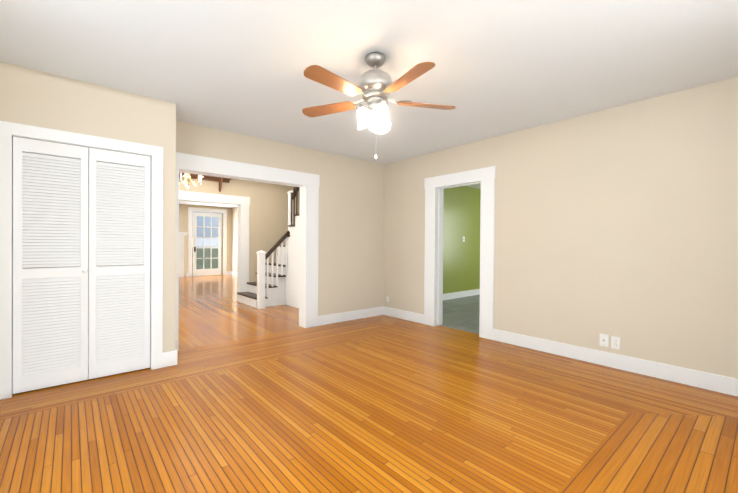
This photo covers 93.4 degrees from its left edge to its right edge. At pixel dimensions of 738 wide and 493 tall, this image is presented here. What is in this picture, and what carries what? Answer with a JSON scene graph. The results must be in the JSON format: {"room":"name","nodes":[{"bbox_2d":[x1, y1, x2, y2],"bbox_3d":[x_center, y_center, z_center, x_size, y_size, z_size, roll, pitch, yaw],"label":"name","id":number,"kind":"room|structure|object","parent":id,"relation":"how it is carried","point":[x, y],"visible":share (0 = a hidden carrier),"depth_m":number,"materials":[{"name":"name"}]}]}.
{"room":"living room","nodes":[
{"label":"living room","id":0,"kind":"room"},
{"bbox_2d":[0,62,175,351],"bbox_3d":[-2.644,-0.119,2.985,1.650,2.500,0.500,0,0,-41],"label":"wall","id":1,"kind":"structure","parent":0,"point":[31,97],"depth_m":3.00,"materials":[{"name":"beige paint"}]},
{"bbox_2d":[13,136,150,393],"bbox_3d":[-2.354,0.142,2.917,0.892,1.958,0.074,0,0,-41],"label":"door","id":2,"kind":"structure","parent":1,"relation":"attached to","point":[55,343],"depth_m":2.88,"materials":[{"name":"white wood"}]},
{"bbox_2d":[163,349,176,366],"bbox_3d":[-2.019,1.064,3.512,0.046,0.135,0.496,0,0,-41],"label":"baseboard","id":3,"kind":"structure","parent":1,"relation":"attached to","point":[170,358],"depth_m":3.30,"materials":[{"name":"white wood"}]},
{"bbox_2d":[179,204,231,276],"bbox_3d":[-6.737,-0.373,11.759,4.370,2.850,0.150,0,0,-41],"label":"wall","id":4,"kind":"structure","parent":0,"point":[183,217],"depth_m":12.33,"materials":[{"name":"beige paint"}]},
{"bbox_2d":[193,212,221,275],"bbox_3d":[-5.797,-0.077,12.498,0.960,2.238,0.118,0,0,-41],"label":"door","id":5,"kind":"structure","parent":4,"relation":"in","point":[205,272],"depth_m":12.50,"materials":[{"name":"white wood"}]},
{"bbox_2d":[179,201,237,207],"bbox_3d":[-4.750,-1.480,9.333,4.520,0.120,6.100,0,0,-41],"label":"ceiling","id":6,"kind":"structure","parent":0,"point":[206,204],"depth_m":11.93,"materials":[{"name":"white paint"}]},
{"bbox_2d":[232,207,237,271],"bbox_3d":[-3.100,-0.343,10.763,0.150,2.850,6.100,0,0,-41],"label":"wall","id":7,"kind":"structure","parent":0,"point":[234,239],"depth_m":12.81,"materials":[{"name":"beige paint"}]},
{"bbox_2d":[179,177,298,281],"bbox_3d":[-3.345,-0.319,6.434,5.080,2.850,0.150,0,0,-41],"label":"wall","id":8,"kind":"structure","parent":0,"point":[268,217],"depth_m":7.25,"materials":[{"name":"beige paint"}]},
{"bbox_2d":[179,172,230,191],"bbox_3d":[-3.128,-1.225,6.407,1.170,0.335,0.150,0,0,-41],"label":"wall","id":9,"kind":"structure","parent":8,"relation":"attached to","point":[220,180],"depth_m":6.59,"materials":[{"name":"brown wood"}]},
{"bbox_2d":[176,120,383,315],"bbox_3d":[-1.640,-0.295,4.273,4.850,2.850,0.150,0,0,-41],"label":"wall","id":10,"kind":"structure","parent":0,"point":[351,241],"depth_m":5.18,"materials":[{"name":"beige paint"}]},
{"bbox_2d":[175,152,319,349],"bbox_3d":[-1.504,0.055,4.391,1.930,2.150,0.194,0,0,-41],"label":"door frame","id":11,"kind":"structure","parent":10,"relation":"attached to","point":[308,184],"depth_m":4.87,"materials":[{"name":"white wood"}]},
{"bbox_2d":[318,306,383,325],"bbox_3d":[-0.245,1.066,5.378,1.290,0.135,0.016,0,0,-41],"label":"baseboard","id":12,"kind":"structure","parent":10,"relation":"attached to","point":[364,313],"depth_m":5.31,"materials":[{"name":"white wood"}]},
{"bbox_2d":[0,275,737,492],"bbox_3d":[-2.749,1.112,6.152,5.620,0.001,13.880,0,0,-41],"label":"floor","id":13,"kind":"structure","parent":0,"point":[239,397],"depth_m":2.31,"materials":[{"name":"brown wood"}]},
{"bbox_2d":[0,121,162,399],"bbox_3d":[-2.375,0.103,2.941,1.080,2.060,0.120,0,0,-41],"label":"door frame","id":14,"kind":"structure","parent":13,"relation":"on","point":[8,130],"depth_m":2.72,"materials":[{"name":"white wood"}]},
{"bbox_2d":[179,232,187,277],"bbox_3d":[-6.890,0.282,11.368,1.690,1.537,0.250,0,0,-41],"label":"fireplace mantel","id":15,"kind":"object","parent":13,"relation":"on","point":[181,253],"visible":0.19,"depth_m":11.80,"materials":[{"name":"wood"}]},
{"bbox_2d":[237,187,299,308],"bbox_3d":[-1.338,-0.117,6.590,1.508,2.468,2.208,0,0,-41],"label":"staircase","id":16,"kind":"structure","parent":13,"relation":"on","point":[276,283],"depth_m":6.46,"materials":[{"name":"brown wood"}]},
{"bbox_2d":[0,0,737,163],"bbox_3d":[-0.043,-1.408,2.416,4.850,0.120,4.730,0,0,-41],"label":"ceiling","id":17,"kind":"structure","parent":0,"point":[502,67],"depth_m":2.46,"materials":[{"name":"white paint"}]},
{"bbox_2d":[302,52,455,158],"bbox_3d":[0.033,-0.983,2.440,1.149,0.727,1.159,0,0,-41],"label":"ceiling fan","id":18,"kind":"object","parent":17,"relation":"hanging from","point":[375,87],"visible":1,"depth_m":2.39,"materials":[{"name":"brown wood"}]},
{"bbox_2d":[440,295,479,333],"bbox_3d":[3.416,1.156,5.712,4.500,0.001,4.880,0,0,-41],"label":"floor","id":19,"kind":"structure","parent":0,"point":[462,313],"depth_m":5.92,"materials":[{"name":"grey carpet"}]},
{"bbox_2d":[443,186,480,293],"bbox_3d":[1.855,-0.290,7.571,4.450,2.850,0.300,0,0,-41],"label":"wall","id":20,"kind":"structure","parent":0,"point":[461,220],"depth_m":7.75,"materials":[{"name":"green paint"}]},
{"bbox_2d":[443,289,479,299],"bbox_3d":[1.862,1.067,7.583,4.420,0.135,0.016,0,0,-41],"label":"baseboard","id":21,"kind":"structure","parent":20,"relation":"attached to","point":[453,295],"depth_m":7.72,"materials":[{"name":"white wood"}]},
{"bbox_2d":[468,184,480,188],"bbox_3d":[3.558,-1.403,5.705,4.600,0.120,5.030,0,0,-41],"label":"ceiling","id":22,"kind":"structure","parent":0,"point":[478,186],"depth_m":7.89,"materials":[{"name":"white paint"}]},
{"bbox_2d":[383,77,737,378],"bbox_3d":[1.797,-0.271,4.108,0.150,2.850,4.880,0,0,-41],"label":"wall","id":23,"kind":"structure","parent":0,"point":[621,221],"depth_m":3.34,"materials":[{"name":"beige paint"}]},
{"bbox_2d":[382,307,423,323],"bbox_3d":[0.533,1.071,5.450,0.016,0.135,0.880,0,0,-41],"label":"baseboard","id":24,"kind":"structure","parent":23,"relation":"attached to","point":[406,315],"depth_m":5.43,"materials":[{"name":"white wood"}]},
{"bbox_2d":[424,166,495,339],"bbox_3d":[1.246,0.077,4.749,0.198,2.140,1.115,0,0,-41],"label":"door frame","id":25,"kind":"structure","parent":23,"relation":"attached to","point":[434,187],"depth_m":4.74,"materials":[{"name":"white wood"}]},
{"bbox_2d":[599,334,608,346],"bbox_3d":[2.296,0.917,3.397,0.016,0.118,0.075,0,0,-41],"label":"electrical outlet plate","id":26,"kind":"object","parent":23,"relation":"attached to","point":[604,339],"depth_m":3.39,"materials":[{"name":"white plastic"}]},
{"bbox_2d":[493,329,737,395],"bbox_3d":[2.365,1.095,3.317,0.016,0.135,2.555,0,0,-41],"label":"baseboard","id":27,"kind":"structure","parent":23,"relation":"attached to","point":[709,381],"depth_m":3.24,"materials":[{"name":"white wood"}]},
{"bbox_2d":[611,336,620,349],"bbox_3d":[2.361,0.923,3.325,0.009,0.118,0.075,0,0,-41],"label":"electrical outlet plate","id":28,"kind":"object","parent":23,"relation":"attached to","point":[615,341],"depth_m":3.32,"materials":[{"name":"white plastic"}]},
{"bbox_3d":[-2.441,-1.442,5.385,5.080,0.120,2.600,0,0,-41],"label":"ceiling","id":29,"kind":"structure","parent":0,"visible":0},
{"bbox_2d":[179,172,202,187],"bbox_3d":[-2.701,-1.117,5.186,0.448,0.529,0.435,0,0,-41],"label":"chandelier","id":30,"kind":"object","parent":29,"relation":"hanging from","point":[187,176],"visible":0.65,"depth_m":5.15,"materials":[{"name":"gold metal"}]},
{"label":"outside","id":31,"kind":"structure","parent":0,"visible":0},
{"bbox_2d":[192,212,221,275],"bbox_3d":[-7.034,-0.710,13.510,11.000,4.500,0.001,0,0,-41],"label":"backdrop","id":32,"kind":"structure","parent":31,"point":[215,230],"depth_m":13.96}
]}

